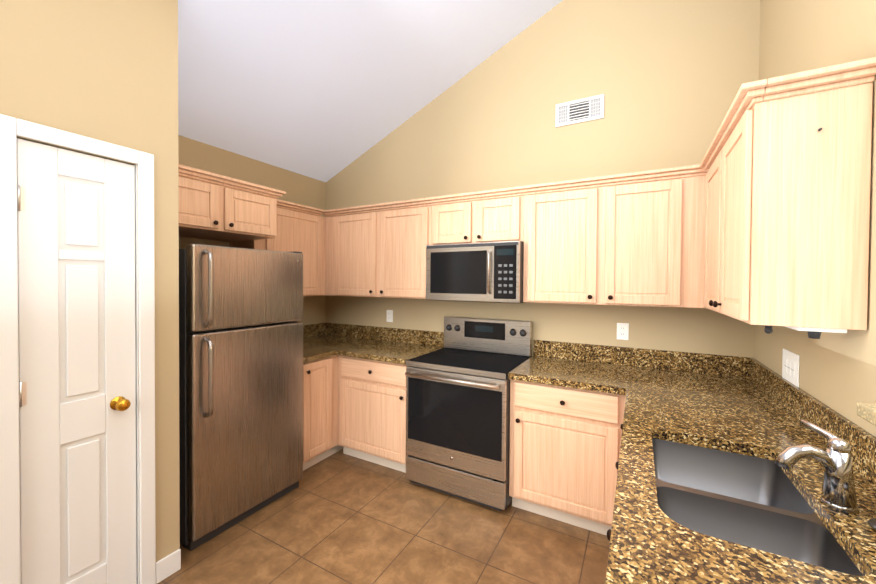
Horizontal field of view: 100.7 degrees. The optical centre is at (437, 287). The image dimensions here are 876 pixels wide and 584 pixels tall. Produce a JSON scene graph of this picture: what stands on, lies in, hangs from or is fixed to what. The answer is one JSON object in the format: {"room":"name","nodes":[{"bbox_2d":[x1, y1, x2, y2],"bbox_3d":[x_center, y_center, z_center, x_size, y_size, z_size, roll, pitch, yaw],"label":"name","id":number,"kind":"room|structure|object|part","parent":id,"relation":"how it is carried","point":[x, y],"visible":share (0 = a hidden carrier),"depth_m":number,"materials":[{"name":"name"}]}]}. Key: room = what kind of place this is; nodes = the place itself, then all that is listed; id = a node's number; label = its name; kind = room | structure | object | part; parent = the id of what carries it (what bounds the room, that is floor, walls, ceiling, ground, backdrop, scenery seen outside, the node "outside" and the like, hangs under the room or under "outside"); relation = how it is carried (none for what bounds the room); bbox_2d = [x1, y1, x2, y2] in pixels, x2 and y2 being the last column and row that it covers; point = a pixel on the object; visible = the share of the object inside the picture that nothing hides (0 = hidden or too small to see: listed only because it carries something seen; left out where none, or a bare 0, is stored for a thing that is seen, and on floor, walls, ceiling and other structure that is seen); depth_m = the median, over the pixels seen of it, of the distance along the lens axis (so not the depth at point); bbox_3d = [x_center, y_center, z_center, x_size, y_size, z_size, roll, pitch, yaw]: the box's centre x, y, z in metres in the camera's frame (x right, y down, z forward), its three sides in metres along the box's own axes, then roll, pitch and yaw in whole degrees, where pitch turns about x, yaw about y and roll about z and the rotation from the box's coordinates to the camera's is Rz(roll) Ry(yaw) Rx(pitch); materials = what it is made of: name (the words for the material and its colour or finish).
{"room":"kitchen","nodes":[
{"label":"kitchen","id":0,"kind":"room"},
{"bbox_2d":[0,0,179,583],"bbox_3d":[-2.356,-0.640,1.111,1.090,4.200,2.295,1,1,29],"label":"wall","id":1,"kind":"structure","parent":0,"point":[105,70],"depth_m":1.67,"materials":[{"name":"paint"}]},
{"bbox_2d":[17,138,136,583],"bbox_3d":[-1.504,0.439,1.547,0.119,2.018,0.374,1,1,29],"label":"pantry door","id":2,"kind":"structure","parent":1,"relation":"in","point":[76,314],"depth_m":1.53,"materials":[{"name":"white wood"}]},
{"bbox_2d":[0,114,155,583],"bbox_3d":[-1.531,0.412,1.562,0.086,2.096,0.504,1,1,29],"label":"door frame","id":3,"kind":"structure","parent":1,"relation":"attached to","point":[12,129],"depth_m":1.45,"materials":[{"name":"white wood"}]},
{"bbox_2d":[156,549,180,583],"bbox_3d":[-1.887,1.415,0.874,0.014,0.105,2.295,1,1,29],"label":"baseboard","id":4,"kind":"structure","parent":1,"relation":"attached to","point":[168,565],"depth_m":1.82,"materials":[{"name":"white wood"}]},
{"bbox_2d":[178,135,325,335],"bbox_3d":[-1.757,-0.165,3.184,0.150,3.200,1.905,1,1,29],"label":"wall","id":5,"kind":"structure","parent":0,"point":[297,188],"depth_m":3.27,"materials":[{"name":"paint"}]},
{"bbox_2d":[178,164,324,295],"bbox_3d":[-1.404,-0.321,2.989,0.650,0.819,1.899,1,1,29],"label":"upper cabinet","id":6,"kind":"object","parent":5,"relation":"attached to","point":[236,213],"visible":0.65,"depth_m":2.61,"materials":[{"name":"brown wood"}]},
{"bbox_2d":[178,0,562,181],"bbox_3d":[0.355,-2.640,-0.458,7.400,3.317,6.600,1,1,29],"label":"ceiling","id":7,"kind":"structure","parent":0,"point":[324,90],"depth_m":2.65,"materials":[{"name":"paint"}]},
{"bbox_2d":[157,449,609,583],"bbox_3d":[0.282,1.530,-0.374,7.500,0.060,6.600,1,1,29],"label":"floor","id":8,"kind":"structure","parent":0,"point":[340,517],"depth_m":2.08,"materials":[{"name":"tile"}]},
{"bbox_2d":[179,244,302,550],"bbox_3d":[-1.506,0.597,2.486,0.954,1.700,0.750,1,1,29],"label":"fridge","id":9,"kind":"object","parent":8,"relation":"on","point":[240,388],"visible":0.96,"depth_m":2.17,"materials":[{"name":"grey metal"}]},
{"bbox_2d":[303,355,342,470],"bbox_3d":[-1.131,1.000,3.331,0.827,0.874,1.060,1,1,29],"label":"base cabinet","id":10,"kind":"object","parent":8,"relation":"on","point":[320,409],"visible":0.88,"depth_m":2.90,"materials":[{"name":"brown wood"}]},
{"bbox_2d":[303,330,334,362],"bbox_3d":[-1.301,0.483,3.033,0.810,0.165,0.388,1,1,29],"label":"countertop","id":11,"kind":"structure","parent":10,"relation":"on","point":[320,346],"depth_m":3.26,"materials":[{"name":"stone"}]},
{"bbox_2d":[303,322,443,364],"bbox_3d":[-0.735,0.483,3.328,1.516,0.165,0.676,1,1,29],"label":"countertop","id":12,"kind":"structure","parent":10,"relation":"on","point":[384,344],"depth_m":3.36,"materials":[{"name":"stone"}]},
{"bbox_2d":[338,355,406,472],"bbox_3d":[-0.393,1.008,3.153,0.736,0.874,0.658,1,1,29],"label":"base cabinet","id":13,"kind":"object","parent":8,"relation":"on","point":[371,410],"visible":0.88,"depth_m":2.89,"materials":[{"name":"brown wood"}]},
{"bbox_2d":[405,316,531,510],"bbox_3d":[0.238,0.860,2.739,0.758,1.190,0.708,1,1,29],"label":"range","id":14,"kind":"object","parent":8,"relation":"on","point":[458,415],"visible":0.92,"depth_m":2.51,"materials":[{"name":"silver metal"}]},
{"bbox_2d":[509,379,625,534],"bbox_3d":[0.906,1.027,2.437,0.699,0.874,0.658,1,1,29],"label":"base cabinet","id":15,"kind":"object","parent":8,"relation":"on","point":[565,443],"visible":0.83,"depth_m":2.18,"materials":[{"name":"brown wood"}]},
{"bbox_2d":[508,340,630,393],"bbox_3d":[0.894,0.507,2.445,0.658,0.165,0.649,1,1,29],"label":"countertop","id":16,"kind":"structure","parent":15,"relation":"on","point":[591,367],"depth_m":2.53,"materials":[{"name":"stone"}]},
{"bbox_2d":[607,424,622,540],"bbox_3d":[1.040,1.044,1.338,0.695,0.874,2.454,1,1,29],"label":"base cabinet","id":17,"kind":"object","parent":8,"relation":"on","point":[609,530],"visible":0.1,"depth_m":1.03,"materials":[{"name":"brown wood"}]},
{"bbox_2d":[643,349,738,373],"bbox_3d":[1.445,0.515,2.141,0.360,0.165,0.649,1,1,29],"label":"countertop","id":18,"kind":"structure","parent":17,"relation":"on","point":[685,360],"depth_m":2.38,"materials":[{"name":"stone"}]},
{"bbox_2d":[606,348,875,583],"bbox_3d":[1.043,0.524,1.321,0.688,0.165,2.476,1,1,29],"label":"countertop","id":19,"kind":"structure","parent":17,"relation":"on","point":[750,406],"depth_m":1.15,"materials":[{"name":"stone"}]},
{"bbox_2d":[652,439,862,575],"bbox_3d":[0.858,0.710,1.078,0.435,0.200,0.715,1,1,29],"label":"sink","id":20,"kind":"object","parent":19,"relation":"in","point":[762,504],"visible":0.6,"depth_m":1.08,"materials":[{"name":"silver metal"}]},
{"bbox_2d":[774,419,859,513],"bbox_3d":[1.008,0.472,0.980,0.175,0.195,0.129,1,1,29],"label":"faucet","id":21,"kind":"object","parent":19,"relation":"on","point":[834,461],"visible":1,"depth_m":0.94,"materials":[{"name":"silver metal"}]},
{"bbox_2d":[867,518,875,529],"bbox_3d":[1.056,0.553,0.839,0.084,0.039,0.084,1,1,29],"label":"strainer","id":22,"kind":"object","parent":19,"relation":"on","point":[871,523],"visible":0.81,"depth_m":0.86,"materials":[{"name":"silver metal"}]},
{"bbox_2d":[326,0,759,357],"bbox_3d":[1.880,-1.528,2.338,7.300,6.000,0.150,1,1,29],"label":"wall","id":23,"kind":"structure","parent":0,"point":[667,78],"depth_m":2.71,"materials":[{"name":"paint"}]},
{"bbox_2d":[322,200,429,298],"bbox_3d":[-0.506,-0.311,3.383,1.189,0.798,0.345,1,1,29],"label":"upper cabinet","id":24,"kind":"object","parent":23,"relation":"attached to","point":[375,250],"depth_m":3.21,"materials":[{"name":"brown wood"}]},
{"bbox_2d":[387,310,392,321],"bbox_3d":[-0.475,0.283,3.564,0.075,0.118,0.008,1,1,29],"label":"electrical outlet","id":25,"kind":"object","parent":23,"relation":"attached to","point":[389,315],"visible":1,"depth_m":3.56,"materials":[{"name":"white plastic"}]},
{"bbox_2d":[430,188,525,244],"bbox_3d":[0.352,-0.516,2.908,0.763,0.363,0.345,1,1,29],"label":"upper cabinet","id":26,"kind":"object","parent":23,"relation":"attached to","point":[500,216],"depth_m":2.73,"materials":[{"name":"brown wood"}]},
{"bbox_2d":[426,241,525,302],"bbox_3d":[0.322,-0.111,2.865,0.756,0.439,0.453,1,1,29],"label":"microwave","id":27,"kind":"object","parent":26,"relation":"attached to","point":[492,272],"visible":0.96,"depth_m":2.67,"materials":[{"name":"silver metal"}]},
{"bbox_2d":[555,94,603,126],"bbox_3d":[1.051,-1.311,2.706,0.340,0.172,0.009,1,1,29],"label":"air vent","id":28,"kind":"object","parent":23,"relation":"in","point":[580,110],"visible":1,"depth_m":2.70,"materials":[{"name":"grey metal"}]},
{"bbox_2d":[523,164,708,307],"bbox_3d":[1.150,-0.286,2.470,1.064,0.798,0.345,1,1,29],"label":"upper cabinet","id":29,"kind":"object","parent":23,"relation":"attached to","point":[632,239],"depth_m":2.28,"materials":[{"name":"brown wood"}]},
{"bbox_2d":[617,323,628,339],"bbox_3d":[1.312,0.315,2.580,0.075,0.118,0.008,1,1,29],"label":"electrical outlet","id":30,"kind":"object","parent":23,"relation":"attached to","point":[622,331],"visible":1,"depth_m":2.58,"materials":[{"name":"white plastic"}]},
{"bbox_2d":[753,0,875,436],"bbox_3d":[1.676,-1.018,1.588,0.120,5.000,1.370,1,1,29],"label":"wall","id":31,"kind":"structure","parent":0,"point":[837,372],"depth_m":1.38,"materials":[{"name":"paint"}]},
{"bbox_2d":[704,65,875,338],"bbox_3d":[1.414,-0.249,1.579,0.299,0.844,0.887,1,1,29],"label":"upper cabinet","id":32,"kind":"object","parent":31,"relation":"attached to","point":[787,206],"depth_m":1.20,"materials":[{"name":"brown wood"}]},
{"bbox_3d":[1.267,0.154,1.272,0.193,0.044,0.120,1,1,29],"label":"under-cabinet bracket","id":33,"kind":"part","parent":32,"relation":"part of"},
{"bbox_2d":[782,348,799,386],"bbox_3d":[1.636,0.375,1.688,0.008,0.150,0.200,1,1,29],"label":"switch plate","id":34,"kind":"object","parent":31,"relation":"attached to","point":[790,365],"visible":0.85,"depth_m":1.67,"materials":[{"name":"white plastic"}]},
{"bbox_3d":[0.648,0.951,-0.223,0.120,1.100,2.830,1,1,29],"label":"wall","id":35,"kind":"structure","parent":0,"visible":0},
{"bbox_2d":[857,402,875,425],"bbox_3d":[0.373,0.375,-0.086,0.849,0.042,2.915,1,1,29],"label":"sill","id":36,"kind":"structure","parent":35,"relation":"on","point":[866,411],"depth_m":1.04,"materials":[{"name":"stone"}]}
]}

